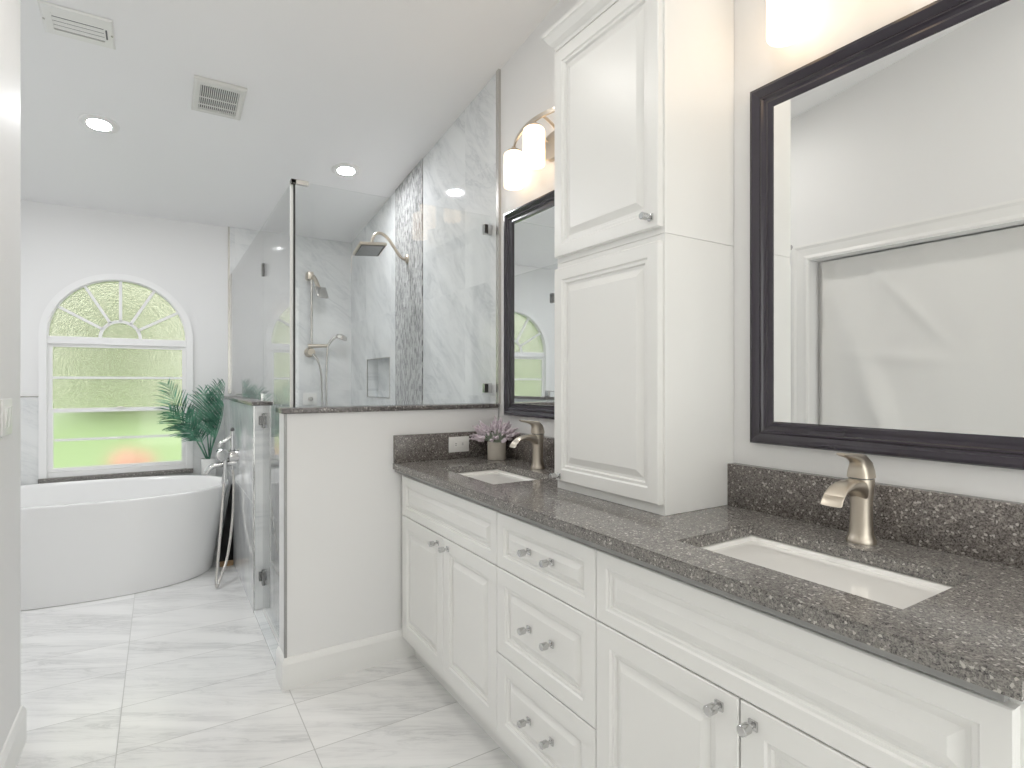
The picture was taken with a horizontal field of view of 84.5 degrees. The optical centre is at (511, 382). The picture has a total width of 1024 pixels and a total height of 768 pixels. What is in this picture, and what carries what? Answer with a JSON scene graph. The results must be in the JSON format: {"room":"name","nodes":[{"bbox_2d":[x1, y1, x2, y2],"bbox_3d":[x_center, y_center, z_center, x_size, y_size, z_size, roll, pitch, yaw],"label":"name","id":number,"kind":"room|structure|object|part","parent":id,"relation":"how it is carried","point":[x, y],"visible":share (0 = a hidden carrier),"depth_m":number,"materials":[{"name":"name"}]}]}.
{"room":"bathroom","nodes":[
{"label":"bathroom","id":0,"kind":"room"},
{"bbox_2d":[0,0,20,752],"bbox_3d":[-0.675,-0.422,0.169,0.135,3.384,4.202,0,0,-32],"label":"wall","id":1,"kind":"structure","parent":0,"point":[10,10],"depth_m":1.85,"materials":[{"name":"white paint"}]},
{"bbox_2d":[0,399,12,436],"bbox_3d":[-1.603,0.110,1.791,0.013,0.114,0.137,0,0,-32],"label":"light switch","id":2,"kind":"object","parent":1,"relation":"attached to","point":[6,409],"visible":1,"depth_m":1.76,"materials":[{"name":"white plastic"}]},
{"bbox_2d":[0,705,26,767],"bbox_3d":[-1.581,1.205,1.758,0.014,0.130,0.573,0,0,-32],"label":"baseboard","id":3,"kind":"structure","parent":1,"relation":"attached to","point":[10,754],"depth_m":1.86,"materials":[{"name":"white paint"}]},
{"bbox_2d":[21,200,350,533],"bbox_3d":[-2.786,0.006,4.333,3.073,2.528,0.158,0,0,-32],"label":"wall","id":4,"kind":"structure","parent":0,"point":[62,245],"depth_m":4.50,"materials":[{"name":"white paint"}]},
{"bbox_2d":[38,274,192,483],"bbox_3d":[-2.910,-0.048,4.189,0.938,1.507,0.090,0,0,-32],"label":"window","id":5,"kind":"structure","parent":4,"relation":"in","point":[106,342],"depth_m":4.16,"materials":[{"name":"white plastic"}]},
{"bbox_3d":[-2.915,-0.034,4.197,0.834,0.488,0.024,0,0,-32],"label":"sash","id":6,"kind":"part","parent":5,"relation":"part of","materials":[{"name":"glass"}]},
{"bbox_3d":[-2.910,0.409,4.188,0.834,0.449,0.024,0,0,-32],"label":"sash","id":7,"kind":"part","parent":5,"relation":"part of","materials":[{"name":"glass"}]},
{"bbox_3d":[-2.914,-0.534,4.196,0.834,0.433,0.005,0,0,-32],"label":"fan pane","id":8,"kind":"part","parent":5,"relation":"part of","materials":[{"name":"clear glass"}]},
{"bbox_3d":[-2.914,-0.036,4.196,0.810,0.472,0.005,0,0,-32],"label":"pane","id":9,"kind":"part","parent":5,"relation":"part of","materials":[{"name":"clear glass"}]},
{"bbox_3d":[-2.909,0.407,4.188,0.810,0.425,0.005,0,0,-32],"label":"pane","id":10,"kind":"part","parent":5,"relation":"part of","materials":[{"name":"glass"}]},
{"bbox_2d":[21,395,223,540],"bbox_3d":[-3.141,0.686,4.021,1.940,1.168,0.010,0,0,-32],"label":"trim","id":11,"kind":"structure","parent":4,"relation":"attached to","point":[29,405],"depth_m":3.91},
{"bbox_2d":[228,227,229,392],"bbox_3d":[-2.288,-0.585,4.554,0.012,1.346,0.011,0,0,-32],"label":"trim","id":12,"kind":"structure","parent":4,"relation":"attached to","point":[228,227],"depth_m":4.55,"materials":[{"name":"grey metal"}]},
{"bbox_2d":[303,393,316,404],"bbox_3d":[-1.737,0.141,4.859,0.120,0.107,0.062,0,0,-32],"label":"shower valve","id":13,"kind":"object","parent":4,"relation":"attached to","point":[308,398],"visible":1,"depth_m":4.87,"materials":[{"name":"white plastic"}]},
{"bbox_2d":[304,271,346,405],"bbox_3d":[-1.597,-0.249,4.861,0.333,1.392,0.208,0,0,-32],"label":"shower","id":14,"kind":"object","parent":4,"relation":"attached to","point":[321,292],"visible":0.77,"depth_m":4.82,"materials":[{"name":"silver metal"}]},
{"bbox_3d":[-1.563,-0.354,4.890,0.096,0.108,0.026,0,0,-5],"label":"hand spray handle","id":15,"kind":"part","parent":14,"relation":"part of","materials":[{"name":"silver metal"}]},
{"bbox_2d":[224,399,269,609],"bbox_3d":[-1.833,0.699,3.840,0.085,1.142,1.685,0,0,-32],"label":"wall","id":16,"kind":"structure","parent":0,"point":[239,416],"depth_m":3.21,"materials":[{"name":"tile"}]},
{"bbox_2d":[222,396,272,405],"bbox_3d":[-1.831,0.118,3.833,0.107,0.020,1.695,0,0,-32],"label":"granite ledge","id":17,"kind":"object","parent":16,"relation":"on","point":[232,398],"visible":0.77,"depth_m":3.35,"materials":[{"name":"grey stone"}]},
{"bbox_2d":[230,234,264,401],"bbox_3d":[-1.825,-0.379,3.837,0.024,0.972,1.695,0,0,-32],"label":"glass panel","id":18,"kind":"object","parent":17,"relation":"on","point":[243,279],"visible":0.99,"depth_m":3.77,"materials":[{"name":"clear glass"}]},
{"bbox_2d":[253,406,254,612],"bbox_3d":[-1.422,0.699,3.105,0.009,1.142,0.009,0,0,-32],"label":"trim","id":19,"kind":"structure","parent":16,"relation":"attached to","point":[253,406],"depth_m":3.10,"materials":[{"name":"silver metal"}]},
{"bbox_2d":[259,263,278,644],"bbox_3d":[-1.173,0.195,2.784,0.037,2.119,0.804,0,0,-32],"label":"shower door","id":20,"kind":"structure","parent":16,"relation":"attached to","point":[263,418],"depth_m":3.08,"materials":[{"name":"clear glass"}]},
{"bbox_2d":[16,533,518,767],"bbox_3d":[-0.948,1.300,1.489,3.173,0.060,6.930,0,0,-32],"label":"floor","id":21,"kind":"structure","parent":0,"point":[182,674],"depth_m":2.24,"materials":[{"name":"tile"}]},
{"bbox_2d":[21,475,228,610],"bbox_3d":[-2.763,0.984,3.633,1.670,0.572,0.973,0,0,-32],"label":"bathtub","id":22,"kind":"object","parent":21,"relation":"on","point":[86,540],"visible":0.9,"depth_m":3.38,"materials":[{"name":"white ceramic"}]},
{"bbox_2d":[154,378,224,475],"bbox_3d":[-2.361,0.617,4.194,0.306,1.306,0.484,0,0,40],"label":"potted palm","id":23,"kind":"object","parent":21,"relation":"on","point":[210,420],"visible":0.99,"depth_m":4.24,"materials":[{"name":"green plant"}]},
{"bbox_2d":[201,457,215,475],"bbox_3d":[-2.340,0.927,4.346,0.106,0.685,0.106,0,0,-32],"label":"pot","id":24,"kind":"object","parent":23,"relation":"attached to","point":[205,462],"depth_m":4.31,"materials":[{"name":"white ceramic"}]},
{"bbox_2d":[204,427,238,587],"bbox_3d":[-1.842,0.779,3.585,0.200,0.971,0.261,0,0,-32],"label":"tub filler","id":25,"kind":"object","parent":21,"relation":"on","point":[232,455],"visible":1,"depth_m":3.63,"materials":[{"name":"silver metal"}]},
{"bbox_3d":[-1.892,0.549,3.652,0.186,0.083,0.034,0,0,-32],"label":"spout","id":26,"kind":"part","parent":25,"relation":"part of","materials":[{"name":"silver metal"}]},
{"bbox_3d":[-1.878,0.470,3.651,0.080,0.080,0.054,0,0,-32],"label":"handle knob","id":27,"kind":"part","parent":25,"relation":"part of","materials":[{"name":"silver metal"}]},
{"bbox_3d":[-1.866,0.382,3.669,0.093,0.077,0.025,0,0,-32],"label":"lever","id":28,"kind":"part","parent":25,"relation":"part of","materials":[{"name":"silver metal"}]},
{"bbox_2d":[219,484,232,566],"bbox_3d":[-1.986,0.990,3.904,0.098,0.560,0.035,0,0,-32],"label":"panel","id":29,"kind":"object","parent":21,"relation":"on","point":[226,528],"visible":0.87,"depth_m":3.91,"materials":[{"name":"black"}]},
{"bbox_2d":[254,607,278,665],"bbox_3d":[-1.173,1.263,2.799,0.100,0.014,0.780,0,0,-32],"label":"shower curb","id":30,"kind":"object","parent":21,"relation":"on","point":[269,637],"depth_m":2.89,"materials":[{"name":"tile"}]},
{"bbox_2d":[402,475,516,764],"bbox_3d":[-0.073,0.840,2.339,0.580,0.861,0.891,0,0,-32],"label":"vanity cabinet","id":31,"kind":"object","parent":21,"relation":"on","point":[449,540],"visible":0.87,"depth_m":2.12,"materials":[{"name":"white paint"}]},
{"bbox_3d":[-0.372,0.864,2.361,0.020,0.532,0.423,0,0,-32],"label":"door","id":32,"kind":"part","parent":31,"relation":"part of","materials":[{"name":"white paint"}]},
{"bbox_3d":[-0.307,0.630,2.203,0.038,0.020,0.020,0,0,-32],"label":"knob","id":33,"kind":"part","parent":31,"relation":"part of","materials":[{"name":"silver metal"}]},
{"bbox_3d":[-0.258,0.630,2.124,0.038,0.020,0.020,0,0,-32],"label":"knob","id":34,"kind":"part","parent":31,"relation":"part of","materials":[{"name":"silver metal"}]},
{"bbox_3d":[-0.263,0.506,2.187,0.020,0.175,0.832,0,0,-32],"label":"false drawer","id":35,"kind":"part","parent":31,"relation":"part of","materials":[{"name":"white paint"}]},
{"bbox_3d":[-0.150,0.864,2.006,0.020,0.532,0.405,0,0,-32],"label":"door","id":36,"kind":"part","parent":31,"relation":"part of","materials":[{"name":"white paint"}]},
{"bbox_2d":[497,511,597,767],"bbox_3d":[0.293,0.840,1.754,0.580,0.861,0.489,0,0,-32],"label":"vanity cabinet","id":37,"kind":"object","parent":21,"relation":"on","point":[547,620],"visible":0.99,"depth_m":1.60,"materials":[{"name":"white paint"}]},
{"bbox_3d":[0.035,1.000,1.656,0.038,0.020,0.020,0,0,-32],"label":"knob","id":38,"kind":"part","parent":37,"relation":"part of","materials":[{"name":"silver metal"}]},
{"bbox_3d":[0.035,0.729,1.656,0.038,0.020,0.020,0,0,-32],"label":"knob","id":39,"kind":"part","parent":37,"relation":"part of","materials":[{"name":"silver metal"}]},
{"bbox_3d":[0.035,0.500,1.656,0.038,0.020,0.020,0,0,-32],"label":"knob","id":40,"kind":"part","parent":37,"relation":"part of","materials":[{"name":"silver metal"}]},
{"bbox_3d":[0.095,1.000,1.560,0.038,0.020,0.020,0,0,-32],"label":"knob","id":41,"kind":"part","parent":37,"relation":"part of","materials":[{"name":"silver metal"}]},
{"bbox_3d":[0.095,0.729,1.560,0.038,0.020,0.020,0,0,-32],"label":"knob","id":42,"kind":"part","parent":37,"relation":"part of","materials":[{"name":"silver metal"}]},
{"bbox_3d":[0.095,0.500,1.560,0.038,0.020,0.020,0,0,-32],"label":"knob","id":43,"kind":"part","parent":37,"relation":"part of","materials":[{"name":"silver metal"}]},
{"bbox_3d":[0.088,1.004,1.626,0.020,0.258,0.485,0,0,-32],"label":"drawer","id":44,"kind":"part","parent":37,"relation":"part of","materials":[{"name":"white paint"}]},
{"bbox_3d":[0.088,0.735,1.626,0.020,0.273,0.485,0,0,-32],"label":"drawer","id":45,"kind":"part","parent":37,"relation":"part of","materials":[{"name":"white paint"}]},
{"bbox_3d":[0.088,0.506,1.626,0.020,0.175,0.485,0,0,-32],"label":"drawer","id":46,"kind":"part","parent":37,"relation":"part of","materials":[{"name":"white paint"}]},
{"bbox_2d":[597,549,1023,767],"bbox_3d":[0.643,0.840,1.195,0.580,0.861,0.831,0,0,-32],"label":"vanity cabinet","id":47,"kind":"object","parent":21,"relation":"on","point":[689,675],"visible":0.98,"depth_m":1.04,"materials":[{"name":"white paint"}]},
{"bbox_3d":[0.327,0.864,1.243,0.020,0.532,0.409,0,0,-32],"label":"door","id":48,"kind":"part","parent":47,"relation":"part of","materials":[{"name":"white paint"}]},
{"bbox_2d":[393,456,1023,701],"bbox_3d":[0.283,0.388,1.787,0.566,0.041,2.218,0,0,-32],"label":"countertop","id":49,"kind":"structure","parent":47,"relation":"on","point":[969,634],"depth_m":1.11,"materials":[{"name":"stone"}]},
{"bbox_2d":[469,416,519,460],"bbox_3d":[-0.098,0.263,2.674,0.202,0.207,0.262,0,0,-29],"label":"potted plant","id":50,"kind":"object","parent":49,"relation":"on","point":[496,449],"visible":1,"depth_m":2.65,"materials":[{"name":"pink plant"}]},
{"bbox_3d":[-0.073,0.324,2.685,0.088,0.084,0.088,0,0,-32],"label":"pot","id":51,"kind":"part","parent":50,"relation":"part of","materials":[{"name":"beige ceramic"}]},
{"bbox_2d":[458,469,536,483],"bbox_3d":[-0.067,0.469,2.299,0.317,0.145,0.491,0,0,-32],"label":"sink","id":52,"kind":"object","parent":49,"relation":"in","point":[495,476],"visible":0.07,"depth_m":2.43,"materials":[{"name":"white ceramic"}]},
{"bbox_2d":[509,420,544,468],"bbox_3d":[0.067,0.262,2.384,0.163,0.211,0.062,0,0,-32],"label":"faucet","id":53,"kind":"object","parent":49,"relation":"on","point":[536,437],"visible":1,"depth_m":2.39,"materials":[{"name":"silver metal"}]},
{"bbox_3d":[0.059,0.249,2.379,0.144,0.057,0.047,0,0,-32],"label":"spout","id":54,"kind":"part","parent":53,"relation":"part of","materials":[{"name":"silver metal"}]},
{"bbox_3d":[0.083,0.187,2.393,0.117,0.062,0.052,0,0,-32],"label":"lever","id":55,"kind":"part","parent":53,"relation":"part of","materials":[{"name":"silver metal"}]},
{"bbox_2d":[549,233,733,515],"bbox_3d":[0.391,-0.022,1.818,0.352,0.777,0.493,0,0,-32],"label":"cabinet","id":56,"kind":"object","parent":49,"relation":"on","point":[644,329],"visible":0.99,"depth_m":1.65,"materials":[{"name":"white paint"}]},
{"bbox_3d":[0.145,0.318,1.913,0.038,0.020,0.020,0,0,-32],"label":"knob","id":57,"kind":"part","parent":56,"relation":"part of","materials":[{"name":"silver metal"}]},
{"bbox_3d":[0.281,-0.027,1.750,0.018,0.726,0.480,0,0,-32],"label":"door","id":58,"kind":"part","parent":56,"relation":"part of","materials":[{"name":"white paint"}]},
{"bbox_2d":[700,535,952,608],"bbox_3d":[0.628,0.469,1.187,0.317,0.145,0.502,0,0,-32],"label":"sink","id":59,"kind":"object","parent":49,"relation":"in","point":[892,588],"visible":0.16,"depth_m":1.22,"materials":[{"name":"white ceramic"}]},
{"bbox_2d":[820,453,876,544],"bbox_3d":[0.763,0.262,1.272,0.163,0.211,0.062,0,0,-32],"label":"faucet","id":60,"kind":"object","parent":49,"relation":"on","point":[859,485],"visible":1,"depth_m":1.28,"materials":[{"name":"silver metal"}]},
{"bbox_3d":[0.755,0.249,1.267,0.144,0.057,0.047,0,0,-32],"label":"spout","id":61,"kind":"part","parent":60,"relation":"part of","materials":[{"name":"silver metal"}]},
{"bbox_3d":[0.778,0.187,1.282,0.117,0.062,0.052,0,0,-32],"label":"lever","id":62,"kind":"part","parent":60,"relation":"part of","materials":[{"name":"silver metal"}]},
{"bbox_3d":[0.389,0.630,1.089,0.038,0.020,0.020,0,0,-32],"label":"knob","id":63,"kind":"part","parent":47,"relation":"part of","materials":[{"name":"silver metal"}]},
{"bbox_3d":[0.429,0.630,1.027,0.038,0.020,0.020,0,0,-32],"label":"knob","id":64,"kind":"part","parent":47,"relation":"part of","materials":[{"name":"silver metal"}]},
{"bbox_3d":[0.544,0.864,0.896,0.020,0.532,0.402,0,0,-32],"label":"door","id":65,"kind":"part","parent":47,"relation":"part of","materials":[{"name":"white paint"}]},
{"bbox_2d":[21,0,559,242],"bbox_3d":[-0.948,-1.733,1.489,3.173,0.987,6.930,0,0,-32],"label":"ceiling","id":66,"kind":"structure","parent":0,"point":[372,86],"depth_m":2.97,"materials":[{"name":"white paint"}]},
{"bbox_2d":[37,0,115,49],"bbox_3d":[-1.848,-1.518,2.403,0.248,0.032,0.195,0,0,-32],"label":"ceiling vent","id":67,"kind":"object","parent":66,"relation":"in","point":[58,20],"visible":1,"depth_m":2.39,"materials":[{"name":"white plastic"}]},
{"bbox_2d":[77,114,119,133],"bbox_3d":[-2.264,-1.415,3.089,0.188,0.031,0.186,0,0,-32],"label":"recessed light","id":68,"kind":"object","parent":66,"relation":"in","point":[93,122],"visible":1,"depth_m":3.08,"materials":[{"name":"white paint"}]},
{"bbox_2d":[191,75,246,119],"bbox_3d":[-1.531,-1.476,2.940,0.236,0.055,0.299,0,0,-32],"label":"exhaust fan","id":69,"kind":"object","parent":66,"relation":"attached to","point":[210,96],"visible":1,"depth_m":2.92,"materials":[{"name":"white plastic"}]},
{"bbox_2d":[199,85,238,115],"bbox_3d":[-1.530,-1.472,2.939,0.176,0.038,0.224,0,0,-32],"label":"grille","id":70,"kind":"object","parent":69,"relation":"attached to","point":[216,100],"depth_m":2.94,"materials":[{"name":"white plastic"}]},
{"bbox_2d":[331,163,360,177],"bbox_3d":[-1.111,-1.419,3.775,0.188,0.031,0.186,0,0,-32],"label":"recessed light","id":71,"kind":"object","parent":66,"relation":"in","point":[342,169],"visible":1,"depth_m":3.76,"materials":[{"name":"white paint"}]},
{"bbox_2d":[279,408,497,656],"bbox_3d":[-0.540,0.700,2.659,1.025,1.140,0.130,0,0,-32],"label":"wall","id":72,"kind":"structure","parent":0,"point":[344,489],"depth_m":2.46,"materials":[{"name":"white paint"}]},
{"bbox_2d":[276,646,283,690],"bbox_3d":[-0.977,1.205,2.377,0.014,0.130,0.144,0,0,-32],"label":"baseboard","id":73,"kind":"structure","parent":72,"relation":"attached to","point":[279,655],"depth_m":2.38,"materials":[{"name":"white paint"}]},
{"bbox_2d":[284,414,286,657],"bbox_3d":[-0.939,0.635,2.335,0.011,1.010,0.011,0,0,-32],"label":"trim","id":74,"kind":"structure","parent":72,"relation":"attached to","point":[285,415],"depth_m":2.33,"materials":[{"name":"grey"}]},
{"bbox_2d":[282,629,413,691],"bbox_3d":[-0.696,1.205,2.476,0.594,0.130,0.014,0,0,-32],"label":"baseboard","id":75,"kind":"structure","parent":72,"relation":"attached to","point":[300,670],"depth_m":2.44,"materials":[{"name":"white paint"}]},
{"bbox_2d":[276,403,497,413],"bbox_3d":[-0.549,0.119,2.655,1.031,0.022,0.162,0,0,-32],"label":"granite ledge","id":76,"kind":"object","parent":72,"relation":"on","point":[407,407],"visible":1,"depth_m":2.54,"materials":[{"name":"grey stone"}]},
{"bbox_2d":[289,178,491,406],"bbox_3d":[-0.532,-0.382,2.679,0.988,0.978,0.043,0,0,-32],"label":"glass panel","id":77,"kind":"object","parent":76,"relation":"on","point":[486,228],"visible":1,"depth_m":2.42,"materials":[{"name":"clear glass"},{"name":"brushed nickel metal"}]},
{"bbox_2d":[393,431,494,462],"bbox_3d":[-0.298,0.304,2.718,0.565,0.125,0.024,0,0,-32],"label":"backsplash","id":78,"kind":"structure","parent":72,"relation":"attached to","point":[432,446],"depth_m":2.65,"materials":[{"name":"stone"}]},
{"bbox_2d":[449,436,468,452],"bbox_3d":[-0.256,0.299,2.724,0.108,0.074,0.009,0,0,-32],"label":"outlet","id":79,"kind":"object","parent":78,"relation":"attached to","point":[456,444],"visible":1,"depth_m":2.72,"materials":[{"name":"white plastic"}]},
{"bbox_2d":[453,440,464,447],"bbox_3d":[-0.255,0.298,2.722,0.064,0.033,0.003,0,0,-32],"label":"socket","id":80,"kind":"object","parent":79,"relation":"attached to","point":[456,443],"depth_m":2.72,"materials":[{"name":"grey plastic"}]},
{"bbox_2d":[351,0,1023,502],"bbox_3d":[0.365,-0.422,2.281,0.108,3.384,6.680,0,0,-32],"label":"wall","id":81,"kind":"structure","parent":0,"point":[528,77],"depth_m":2.86,"materials":[{"name":"white paint"}]},
{"bbox_2d":[367,357,389,397],"bbox_3d":[-1.059,-0.036,4.454,0.008,0.312,0.545,0,0,-32],"label":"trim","id":82,"kind":"structure","parent":81,"relation":"attached to","point":[384,357],"depth_m":4.29,"materials":[{"name":"grey metal"}]},
{"bbox_2d":[352,232,408,262],"bbox_3d":[-0.878,-0.922,3.813,0.362,0.193,0.181,0,0,-32],"label":"shower head","id":83,"kind":"object","parent":81,"relation":"attached to","point":[371,248],"visible":1,"depth_m":3.77},
{"bbox_3d":[-0.839,-0.931,3.840,0.262,0.176,0.020,0,0,-32],"label":"arm","id":84,"kind":"part","parent":83,"relation":"part of","materials":[{"name":"silver metal"}]},
{"bbox_2d":[395,159,422,404],"bbox_3d":[-0.719,-0.099,3.905,0.006,2.738,0.496,0,0,-32],"label":"accent tile strip","id":85,"kind":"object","parent":81,"relation":"attached to","point":[409,194],"depth_m":3.88,"materials":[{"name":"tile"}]},
{"bbox_2d":[496,69,500,403],"bbox_3d":[-0.069,-0.743,2.875,0.016,1.702,0.026,0,0,-32],"label":"trim","id":86,"kind":"structure","parent":81,"relation":"attached to","point":[498,72],"depth_m":2.87,"materials":[{"name":"grey metal"}]},
{"bbox_2d":[504,107,554,190],"bbox_3d":[0.124,-1.018,2.419,0.168,0.218,0.565,0,0,-32],"label":"vanity light","id":87,"kind":"object","parent":81,"relation":"attached to","point":[537,148],"visible":0.69,"depth_m":2.43,"materials":[{"name":"white glass"}]},
{"bbox_3d":[0.009,-0.992,2.624,0.095,0.165,0.095,0,0,-32],"label":"lamp shade","id":88,"kind":"part","parent":87,"relation":"part of","materials":[{"name":"white glass"}]},
{"bbox_3d":[0.093,-1.006,2.400,0.095,0.165,0.095,0,0,-32],"label":"lamp shade","id":89,"kind":"part","parent":87,"relation":"part of","materials":[{"name":"white glass"}]},
{"bbox_2d":[506,432,554,467],"bbox_3d":[0.165,0.304,2.480,0.033,0.125,0.868,0,0,-32],"label":"backsplash","id":90,"kind":"structure","parent":81,"relation":"attached to","point":[523,450],"depth_m":2.59,"materials":[{"name":"stone"}]},
{"bbox_2d":[504,190,557,419],"bbox_3d":[0.156,-0.338,2.501,0.026,0.999,0.715,0,0,-32],"label":"mirror","id":91,"kind":"object","parent":81,"relation":"attached to","point":[530,262],"visible":0.61,"depth_m":2.63,"materials":[{"name":"black mirror"}]},
{"bbox_2d":[542,0,733,263],"bbox_3d":[0.391,-0.814,1.818,0.352,0.804,0.569,0,0,-32],"label":"upper cabinet","id":92,"kind":"object","parent":81,"relation":"attached to","point":[644,89],"visible":0.98,"depth_m":1.66,"materials":[{"name":"white paint"}]},
{"bbox_3d":[0.398,-1.185,1.822,0.334,0.062,0.569,0,0,-32],"label":"crown","id":93,"kind":"part","parent":92,"relation":"part of","materials":[{"name":"white paint"}]},
{"bbox_3d":[0.281,-0.782,1.750,0.018,0.705,0.480,0,0,-32],"label":"door","id":94,"kind":"part","parent":92,"relation":"part of","materials":[{"name":"white paint"}]},
{"bbox_3d":[0.370,-0.458,1.555,0.038,0.020,0.020,0,0,-32],"label":"knob","id":95,"kind":"part","parent":92,"relation":"part of","materials":[{"name":"silver metal"}]},
{"bbox_2d":[766,0,805,46],"bbox_3d":[0.837,-1.018,1.279,0.168,0.218,0.565,0,0,-32],"label":"vanity light","id":96,"kind":"object","parent":81,"relation":"attached to","point":[785,19],"visible":1,"depth_m":1.46,"materials":[{"name":"white glass"}]},
{"bbox_2d":[728,463,1023,568],"bbox_3d":[0.878,0.304,1.341,0.033,0.125,0.830,0,0,-32],"label":"backsplash","id":97,"kind":"structure","parent":81,"relation":"attached to","point":[981,528],"depth_m":1.28,"materials":[{"name":"stone"}]},
{"bbox_2d":[750,0,1023,469],"bbox_3d":[0.887,-0.335,1.333,0.026,1.017,0.720,0,0,-32],"label":"mirror","id":98,"kind":"object","parent":81,"relation":"attached to","point":[887,167],"visible":1,"depth_m":1.32,"materials":[{"name":"black mirror"}]}
]}

